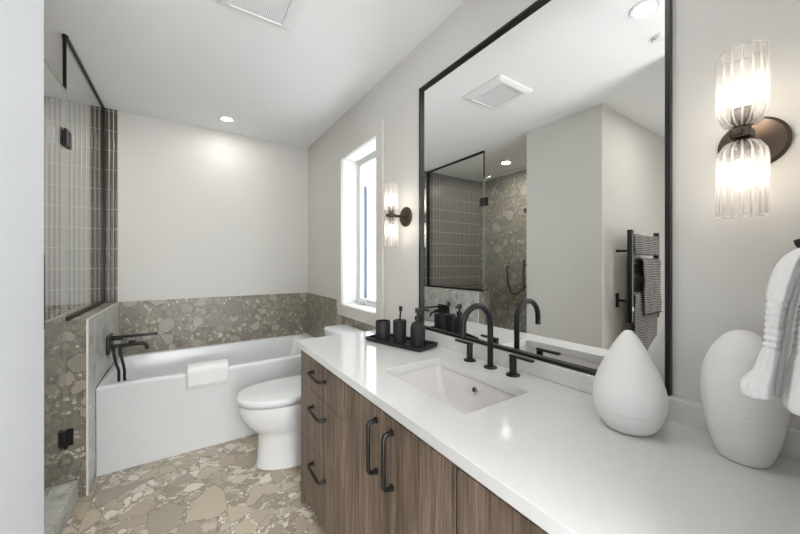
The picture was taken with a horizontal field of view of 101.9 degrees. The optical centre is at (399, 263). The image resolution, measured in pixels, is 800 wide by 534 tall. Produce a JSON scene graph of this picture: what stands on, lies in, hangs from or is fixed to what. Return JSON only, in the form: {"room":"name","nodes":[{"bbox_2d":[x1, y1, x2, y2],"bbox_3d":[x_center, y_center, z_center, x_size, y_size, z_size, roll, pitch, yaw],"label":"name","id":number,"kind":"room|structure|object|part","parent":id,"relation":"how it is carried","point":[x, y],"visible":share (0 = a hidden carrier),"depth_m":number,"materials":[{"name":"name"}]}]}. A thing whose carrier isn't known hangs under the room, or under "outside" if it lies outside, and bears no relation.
{"room":"bathroom","nodes":[
{"label":"bathroom","id":0,"kind":"room"},
{"bbox_2d":[0,0,43,533],"bbox_3d":[-0.102,0.025,-0.263,0.120,2.475,1.675,0,0,-34],"label":"wall","id":1,"kind":"structure","parent":0,"point":[21,21],"depth_m":0.41,"materials":[{"name":"grey paint"}]},
{"bbox_2d":[44,302,117,497],"bbox_3d":[-2.040,0.784,2.119,0.178,0.955,0.963,0,0,-34],"label":"wall","id":2,"kind":"structure","parent":0,"point":[76,326],"depth_m":1.72,"materials":[{"name":"stone"}]},
{"bbox_2d":[44,58,72,495],"bbox_3d":[-1.621,0.115,1.523,0.065,2.070,0.596,0,0,-35],"label":"shower door","id":3,"kind":"structure","parent":2,"relation":"attached to","point":[64,137],"depth_m":1.71,"materials":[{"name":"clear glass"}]},
{"bbox_3d":[-1.457,0.117,1.297,0.054,0.305,0.019,0,0,-34],"label":"handle","id":4,"kind":"part","parent":3,"relation":"part of","materials":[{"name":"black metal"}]},
{"bbox_3d":[-1.623,0.116,1.489,0.010,2.068,0.540,0,0,-34],"label":"pane","id":5,"kind":"part","parent":3,"relation":"part of","materials":[{"name":"clear glass"}]},
{"bbox_2d":[62,34,104,320],"bbox_3d":[-2.040,-0.453,2.118,0.022,1.518,0.968,0,0,-34],"label":"screen","id":6,"kind":"object","parent":2,"relation":"on","point":[85,110],"visible":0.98,"depth_m":2.06,"materials":[{"name":"clear glass"}]},
{"bbox_2d":[86,302,117,495],"bbox_3d":[-1.966,0.783,2.166,0.008,0.957,0.966,0,0,-34],"label":"trim","id":7,"kind":"structure","parent":2,"relation":"attached to","point":[116,302],"depth_m":1.76,"materials":[{"name":"white paint"}]},
{"bbox_2d":[88,302,118,494],"bbox_3d":[-1.965,0.785,2.169,0.002,0.954,0.962,0,0,-34],"label":"wall tile","id":8,"kind":"structure","parent":2,"relation":"attached to","point":[105,323],"depth_m":1.91,"materials":[{"name":"tile"}]},
{"bbox_2d":[106,332,157,381],"bbox_3d":[-1.889,0.712,2.305,0.274,0.437,0.170,0,0,-34],"label":"tub filler","id":9,"kind":"object","parent":2,"relation":"attached to","point":[110,346],"visible":0.79,"depth_m":2.23,"materials":[{"name":"black metal"}]},
{"bbox_3d":[-1.996,0.553,2.234,0.016,0.118,0.170,0,0,-34],"label":"wall plate","id":10,"kind":"part","parent":9,"relation":"part of","materials":[{"name":"black metal"}]},
{"bbox_3d":[-1.894,0.585,2.278,0.214,0.059,0.025,0,0,-34],"label":"spout","id":11,"kind":"part","parent":9,"relation":"part of","materials":[{"name":"black metal"}]},
{"bbox_3d":[-1.890,0.520,2.316,0.264,0.032,0.032,0,0,-34],"label":"lever","id":12,"kind":"part","parent":9,"relation":"part of","materials":[{"name":"black metal"}]},
{"bbox_2d":[62,433,324,533],"bbox_3d":[-1.176,1.312,0.780,3.700,0.100,4.500,0,0,-34],"label":"floor","id":13,"kind":"structure","parent":0,"point":[220,488],"depth_m":1.73,"materials":[{"name":"stone"}]},
{"bbox_2d":[44,480,77,533],"bbox_3d":[-1.630,1.212,1.485,0.122,0.100,0.545,0,0,-34],"label":"curb","id":14,"kind":"object","parent":13,"relation":"on","point":[58,509],"visible":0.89,"depth_m":1.58,"materials":[{"name":"stone"}]},
{"bbox_2d":[96,333,313,476],"bbox_3d":[-1.383,0.997,2.658,1.506,0.529,0.790,0,0,-34],"label":"bathtub","id":15,"kind":"object","parent":13,"relation":"on","point":[150,416],"visible":0.7,"depth_m":2.18,"materials":[{"name":"white ceramic"}]},
{"bbox_2d":[186,359,228,389],"bbox_3d":[-1.334,0.765,2.252,0.251,0.157,0.149,0,0,-34],"label":"bath towel","id":16,"kind":"object","parent":15,"relation":"on","point":[215,372],"visible":1,"depth_m":2.20,"materials":[{"name":"white fabric"}]},
{"bbox_2d":[236,325,362,470],"bbox_3d":[-0.655,0.869,2.175,0.793,0.785,0.388,0,0,-34],"label":"toilet","id":17,"kind":"object","parent":13,"relation":"on","point":[271,409],"visible":0.55,"depth_m":1.98,"materials":[{"name":"white ceramic"}]},
{"bbox_3d":[-0.760,0.819,2.106,0.541,0.032,0.388,0,0,-34],"label":"lid","id":18,"kind":"part","parent":17,"relation":"part of","materials":[{"name":"white ceramic"}]},
{"bbox_3d":[-0.758,0.847,2.107,0.537,0.023,0.382,0,0,-34],"label":"seat","id":19,"kind":"part","parent":17,"relation":"part of","materials":[{"name":"white plastic"}]},
{"bbox_3d":[-0.654,1.060,2.176,0.777,0.402,0.380,0,0,-34],"label":"bowl","id":20,"kind":"part","parent":17,"relation":"part of","materials":[{"name":"white ceramic"}]},
{"bbox_3d":[-0.405,0.494,2.341,0.194,0.036,0.384,0,0,-34],"label":"tank lid","id":21,"kind":"part","parent":17,"relation":"part of","materials":[{"name":"white ceramic"}]},
{"bbox_2d":[301,350,344,533],"bbox_3d":[-0.161,0.851,1.617,0.573,0.822,0.557,0,0,-34],"label":"base cabinet","id":22,"kind":"object","parent":13,"relation":"on","point":[322,391],"visible":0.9,"depth_m":1.43,"materials":[{"name":"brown wood"}]},
{"bbox_3d":[-0.294,0.851,1.853,0.535,0.822,0.018,0,0,-34],"label":"panel","id":23,"kind":"part","parent":22,"relation":"part of","materials":[{"name":"brown wood"}]},
{"bbox_3d":[-0.384,0.950,1.469,0.038,0.021,0.178,0,0,-34],"label":"handle","id":24,"kind":"part","parent":22,"relation":"part of","materials":[{"name":"black metal"}]},
{"bbox_3d":[-0.384,0.682,1.469,0.038,0.021,0.178,0,0,-34],"label":"handle","id":25,"kind":"part","parent":22,"relation":"part of","materials":[{"name":"black metal"}]},
{"bbox_3d":[-0.384,0.517,1.469,0.038,0.021,0.178,0,0,-34],"label":"handle","id":26,"kind":"part","parent":22,"relation":"part of","materials":[{"name":"black metal"}]},
{"bbox_3d":[-0.356,1.032,1.478,0.018,0.292,0.536,0,0,-34],"label":"drawer","id":27,"kind":"part","parent":22,"relation":"part of","materials":[{"name":"brown wood"}]},
{"bbox_3d":[-0.356,0.748,1.478,0.018,0.270,0.536,0,0,-34],"label":"drawer","id":28,"kind":"part","parent":22,"relation":"part of","materials":[{"name":"brown wood"}]},
{"bbox_3d":[-0.356,0.534,1.478,0.018,0.151,0.536,0,0,-34],"label":"drawer","id":29,"kind":"part","parent":22,"relation":"part of","materials":[{"name":"brown wood"}]},
{"bbox_2d":[345,383,457,533],"bbox_3d":[0.163,0.851,1.127,0.573,0.822,0.615,0,0,-34],"label":"base cabinet","id":30,"kind":"object","parent":13,"relation":"on","point":[396,482],"visible":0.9,"depth_m":0.95,"materials":[{"name":"brown wood"}]},
{"bbox_3d":[-0.122,0.819,1.123,0.018,0.719,0.304,0,0,-34],"label":"door","id":31,"kind":"part","parent":30,"relation":"part of","materials":[{"name":"brown wood"}]},
{"bbox_3d":[-0.090,0.581,1.026,0.038,0.183,0.021,0,0,-34],"label":"handle","id":32,"kind":"part","parent":30,"relation":"part of","materials":[{"name":"black metal"}]},
{"bbox_3d":[-0.039,0.581,0.948,0.038,0.183,0.021,0,0,-34],"label":"handle","id":33,"kind":"part","parent":30,"relation":"part of","materials":[{"name":"black metal"}]},
{"bbox_3d":[0.048,0.819,0.867,0.018,0.719,0.306,0,0,-34],"label":"door","id":34,"kind":"part","parent":30,"relation":"part of","materials":[{"name":"brown wood"}]},
{"bbox_2d":[296,330,799,533],"bbox_3d":[0.173,0.422,1.158,0.588,0.031,1.740,0,0,-34],"label":"countertop","id":35,"kind":"structure","parent":30,"relation":"on","point":[547,451],"depth_m":0.68,"materials":[{"name":"white stone"}]},
{"bbox_2d":[365,333,437,351],"bbox_3d":[0.002,0.396,1.642,0.366,0.021,0.152,0,0,41],"label":"tray","id":36,"kind":"object","parent":35,"relation":"on","point":[428,344],"visible":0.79,"depth_m":1.60,"materials":[{"name":"black plastic"}]},
{"bbox_2d":[376,319,389,339],"bbox_3d":[-0.090,0.351,1.721,0.078,0.096,0.078,0,0,-34],"label":"tumbler","id":37,"kind":"object","parent":36,"relation":"on","point":[382,325],"visible":0.96,"depth_m":1.69,"materials":[{"name":"black ceramic"}]},
{"bbox_2d":[393,319,405,343],"bbox_3d":[-0.001,0.343,1.645,0.068,0.112,0.068,0,0,-34],"label":"toothbrush holder","id":38,"kind":"object","parent":36,"relation":"on","point":[399,326],"visible":0.97,"depth_m":1.61,"materials":[{"name":"black ceramic"}]},
{"bbox_2d":[399,306,402,319],"bbox_3d":[0.003,0.282,1.647,0.018,0.131,0.014,0,0,-34],"label":"toothbrush","id":39,"kind":"object","parent":38,"relation":"in","point":[400,307],"visible":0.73,"depth_m":1.64,"materials":[{"name":"black plastic"}]},
{"bbox_2d":[410,308,429,347],"bbox_3d":[0.093,0.308,1.573,0.089,0.182,0.073,0,0,-34],"label":"soap dispenser","id":40,"kind":"object","parent":36,"relation":"on","point":[417,329],"visible":0.99,"depth_m":1.54,"materials":[{"name":"black plastic"}]},
{"bbox_2d":[393,365,515,413],"bbox_3d":[0.171,0.508,1.135,0.339,0.140,0.500,0,0,-34],"label":"sink","id":41,"kind":"object","parent":35,"relation":"in","point":[465,394],"visible":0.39,"depth_m":1.30,"materials":[{"name":"white ceramic"}]},
{"bbox_2d":[455,303,534,377],"bbox_3d":[0.296,0.279,1.233,0.186,0.256,0.381,0,0,-34],"label":"faucet","id":42,"kind":"object","parent":35,"relation":"on","point":[513,358],"visible":1,"depth_m":1.24,"materials":[{"name":"black metal"}]},
{"bbox_3d":[0.273,0.337,1.388,0.018,0.009,0.096,0,0,-34],"label":"lever","id":43,"kind":"part","parent":42,"relation":"part of","materials":[{"name":"black metal"}]},
{"bbox_3d":[0.292,0.374,1.359,0.051,0.066,0.051,0,0,-34],"label":"handle","id":44,"kind":"part","parent":42,"relation":"part of","materials":[{"name":"black metal"}]},
{"bbox_3d":[0.291,0.277,1.227,0.171,0.252,0.023,0,0,-34],"label":"spout","id":45,"kind":"part","parent":42,"relation":"part of","materials":[{"name":"black metal"}]},
{"bbox_3d":[0.353,0.402,1.268,0.052,0.009,0.052,0,0,-34],"label":"spout","id":46,"kind":"part","parent":42,"relation":"part of","materials":[{"name":"black metal"}]},
{"bbox_3d":[0.411,0.374,1.180,0.051,0.066,0.051,0,0,-34],"label":"handle","id":47,"kind":"part","parent":42,"relation":"part of","materials":[{"name":"black metal"}]},
{"bbox_3d":[0.430,0.337,1.151,0.018,0.009,0.096,0,0,-34],"label":"lever","id":48,"kind":"part","parent":42,"relation":"part of","materials":[{"name":"black metal"}]},
{"bbox_2d":[593,330,668,436],"bbox_3d":[0.568,0.286,0.807,0.154,0.240,0.154,0,0,-34],"label":"vase","id":49,"kind":"object","parent":35,"relation":"on","point":[630,396],"visible":1,"depth_m":0.76,"materials":[{"name":"white ceramic"}]},
{"bbox_2d":[700,330,790,468],"bbox_3d":[0.717,0.273,0.678,0.131,0.266,0.131,0,0,-34],"label":"vase","id":50,"kind":"object","parent":35,"relation":"on","point":[745,430],"visible":0.82,"depth_m":0.65,"materials":[{"name":"white ceramic"}]},
{"bbox_2d":[457,467,547,533],"bbox_3d":[0.499,0.851,0.654,0.535,0.822,0.538,0,0,-34],"label":"base cabinet","id":51,"kind":"object","parent":13,"relation":"on","point":[480,510],"visible":0.21,"depth_m":0.67,"materials":[{"name":"brown wood"}]},
{"bbox_2d":[118,111,307,301],"bbox_3d":[-2.070,0.025,2.763,3.000,2.475,0.120,0,0,-34],"label":"wall","id":52,"kind":"structure","parent":0,"point":[203,212],"depth_m":2.91,"materials":[{"name":"grey paint"}]},
{"bbox_2d":[44,96,116,320],"bbox_3d":[-2.696,0.025,2.269,1.094,2.471,0.004,0,0,-34],"label":"wall tile","id":53,"kind":"structure","parent":52,"relation":"attached to","point":[48,98],"depth_m":2.42,"materials":[{"name":"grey tile"}]},
{"bbox_2d":[118,292,307,356],"bbox_3d":[-1.601,0.784,2.996,1.518,0.955,0.010,0,0,-34],"label":"wall tile","id":54,"kind":"structure","parent":52,"relation":"attached to","point":[189,322],"depth_m":2.92,"materials":[{"name":"stone"}]},
{"bbox_2d":[44,0,464,147],"bbox_3d":[-1.176,-1.263,0.780,3.700,0.100,4.500,0,0,-34],"label":"ceiling","id":55,"kind":"structure","parent":0,"point":[190,62],"depth_m":1.90,"materials":[{"name":"white paint"}]},
{"bbox_2d":[219,116,234,122],"bbox_3d":[-1.455,-1.210,2.728,0.124,0.006,0.124,0,0,-34],"label":"recessed light","id":56,"kind":"object","parent":55,"relation":"in","point":[228,119],"visible":1,"depth_m":2.73,"materials":[{"name":"white plastic"}]},
{"bbox_2d":[215,0,306,30],"bbox_3d":[-0.615,-1.203,1.454,0.354,0.020,0.347,0,0,-34],"label":"ceiling vent","id":57,"kind":"object","parent":55,"relation":"in","point":[275,10],"visible":1,"depth_m":1.53,"materials":[{"name":"white plastic"}]},
{"bbox_2d":[231,0,290,23],"bbox_3d":[-0.615,-1.206,1.454,0.229,0.013,0.272,0,0,-34],"label":"vent grille","id":58,"kind":"object","parent":57,"relation":"attached to","point":[275,10],"depth_m":1.53,"materials":[{"name":"white plastic"}]},
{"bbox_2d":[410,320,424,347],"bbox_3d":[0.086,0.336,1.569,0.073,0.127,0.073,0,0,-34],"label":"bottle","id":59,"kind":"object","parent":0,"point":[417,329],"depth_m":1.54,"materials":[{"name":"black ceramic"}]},
{"bbox_2d":[308,0,799,429],"bbox_3d":[0.090,0.025,2.019,0.221,2.475,3.507,0,0,-34],"label":"wall","id":60,"kind":"structure","parent":0,"point":[723,268],"depth_m":0.82,"materials":[{"name":"grey paint"}]},
{"bbox_2d":[307,293,375,337],"bbox_3d":[-0.522,0.784,2.732,0.010,0.955,1.622,0,0,-34],"label":"wall tile","id":61,"kind":"structure","parent":60,"relation":"attached to","point":[321,310],"depth_m":3.00,"materials":[{"name":"stone"}]},
{"bbox_2d":[337,119,383,326],"bbox_3d":[-0.243,-0.254,2.462,0.187,1.358,0.750,0,0,-34],"label":"window","id":62,"kind":"structure","parent":60,"relation":"in","point":[367,148],"depth_m":2.66,"materials":[{"name":"white plastic"}]},
{"bbox_3d":[-0.314,0.311,2.623,0.040,0.030,0.120,0,0,-34],"label":"crank handle","id":63,"kind":"part","parent":62,"relation":"part of","materials":[{"name":"white plastic"}]},
{"bbox_3d":[-0.185,-0.258,2.503,0.045,1.180,0.570,0,0,-34],"label":"frame","id":64,"kind":"part","parent":62,"relation":"part of","materials":[{"name":"white plastic"}]},
{"bbox_3d":[-0.183,-0.258,2.505,0.037,1.139,0.529,0,0,-34],"label":"sash","id":65,"kind":"part","parent":62,"relation":"part of","materials":[{"name":"white plastic"}]},
{"bbox_2d":[386,196,411,246],"bbox_3d":[-0.023,-0.271,1.858,0.142,0.348,0.116,0,0,-34],"label":"wall sconce","id":66,"kind":"object","parent":60,"relation":"attached to","point":[405,216],"visible":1,"depth_m":1.84,"materials":[{"name":"brown metal"}]},
{"bbox_2d":[388,217,393,225],"bbox_3d":[-0.050,-0.238,1.841,0.033,0.046,0.033,0,0,-34],"label":"socket","id":67,"kind":"object","parent":66,"relation":"attached to","point":[391,219],"depth_m":1.83,"materials":[{"name":"brown metal"}]},
{"bbox_2d":[388,205,393,212],"bbox_3d":[-0.050,-0.304,1.841,0.033,0.046,0.033,0,0,-34],"label":"socket","id":68,"kind":"object","parent":66,"relation":"attached to","point":[391,207],"depth_m":1.83,"materials":[{"name":"brown metal"}]},
{"bbox_3d":[-0.050,-0.186,1.841,0.033,0.056,0.033,0,0,-34],"label":"bulb","id":69,"kind":"part","parent":66,"relation":"part of","materials":[{"name":"white glass"}]},
{"bbox_3d":[-0.050,-0.356,1.841,0.033,0.056,0.033,0,0,-34],"label":"bulb","id":70,"kind":"part","parent":66,"relation":"part of","materials":[{"name":"white glass"}]},
{"bbox_3d":[-0.025,-0.271,1.857,0.124,0.020,0.032,0,0,-34],"label":"arm","id":71,"kind":"part","parent":66,"relation":"part of","materials":[{"name":"brown metal"}]},
{"bbox_2d":[419,0,672,395],"bbox_3d":[0.412,-0.301,1.313,0.018,1.298,1.098,0,0,-34],"label":"wall mirror","id":72,"kind":"object","parent":60,"relation":"attached to","point":[546,147],"visible":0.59,"depth_m":1.13,"materials":[{"name":"black metal"}]},
{"bbox_2d":[387,319,799,460],"bbox_3d":[0.407,0.378,1.313,0.028,0.057,1.740,0,0,-34],"label":"backsplash","id":73,"kind":"structure","parent":60,"relation":"attached to","point":[681,410],"depth_m":1.06,"materials":[{"name":"white stone"}]},
{"bbox_2d":[715,42,792,218],"bbox_3d":[0.745,-0.271,0.700,0.142,0.348,0.116,0,0,-34],"label":"wall sconce","id":74,"kind":"object","parent":60,"relation":"attached to","point":[751,143],"visible":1,"depth_m":0.69,"materials":[{"name":"glass"}]},
{"bbox_2d":[731,137,752,162],"bbox_3d":[0.718,-0.238,0.682,0.033,0.046,0.033,0,0,-34],"label":"socket","id":75,"kind":"object","parent":74,"relation":"attached to","point":[740,152],"depth_m":0.67,"materials":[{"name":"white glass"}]},
{"bbox_2d":[731,104,752,128],"bbox_3d":[0.718,-0.304,0.682,0.033,0.046,0.033,0,0,-34],"label":"socket","id":76,"kind":"object","parent":74,"relation":"attached to","point":[741,114],"depth_m":0.67,"materials":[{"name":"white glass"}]},
{"bbox_3d":[0.718,-0.186,0.682,0.033,0.056,0.033,0,0,-34],"label":"bulb","id":77,"kind":"part","parent":74,"relation":"part of","materials":[{"name":"white glass"}]},
{"bbox_3d":[0.718,-0.356,0.682,0.033,0.056,0.033,0,0,-34],"label":"bulb","id":78,"kind":"part","parent":74,"relation":"part of","materials":[{"name":"white glass"}]},
{"bbox_3d":[0.718,-0.177,0.682,0.076,0.156,0.076,0,0,-34],"label":"lamp shade","id":79,"kind":"part","parent":74,"relation":"part of","materials":[{"name":"clear glass"}]},
{"bbox_3d":[0.718,-0.365,0.682,0.076,0.156,0.076,0,0,-34],"label":"lamp shade","id":80,"kind":"part","parent":74,"relation":"part of","materials":[{"name":"clear glass"}]},
{"bbox_3d":[0.742,-0.271,0.698,0.124,0.020,0.032,0,0,-34],"label":"arm","id":81,"kind":"part","parent":74,"relation":"part of","materials":[{"name":"brown metal"}]},
{"bbox_3d":[0.940,0.024,0.011,0.579,2.475,0.980,0,0,-34],"label":"wall","id":82,"kind":"structure","parent":0,"visible":0},
{"bbox_2d":[793,239,799,247],"bbox_3d":[0.597,-0.023,0.430,0.044,0.044,0.097,0,0,-34],"label":"towel hook","id":83,"kind":"object","parent":82,"relation":"attached to","point":[797,241],"visible":1,"depth_m":0.46,"materials":[{"name":"black metal"}]},
{"bbox_2d":[740,248,799,415],"bbox_3d":[0.573,0.092,0.466,0.101,0.228,0.111,0,0,-34],"label":"hand towel","id":84,"kind":"object","parent":83,"relation":"hanging from","point":[764,381],"visible":1,"depth_m":0.46,"materials":[{"name":"white fabric"}]},
{"bbox_3d":[0.545,0.084,0.449,0.037,0.206,0.012,0,0,13],"label":"grey trim","id":85,"kind":"part","parent":84,"relation":"part of","materials":[{"name":"grey fabric"}]},
{"label":"outside","id":86,"kind":"structure","parent":0,"visible":0},
{"bbox_2d":[366,161,375,299],"bbox_3d":[-0.401,-1.488,5.132,0.200,7.500,15.000,0,0,-34],"label":"window pane","id":87,"kind":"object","parent":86,"point":[370,168],"depth_m":5.01,"materials":[{"name":"grey"}]},
{"bbox_2d":[364,186,366,297],"bbox_3d":[-0.305,-0.159,2.773,0.052,0.999,0.006,0,0,-34],"label":"trim","id":88,"kind":"structure","parent":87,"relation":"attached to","point":[365,187],"depth_m":2.78,"materials":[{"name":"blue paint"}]}
]}

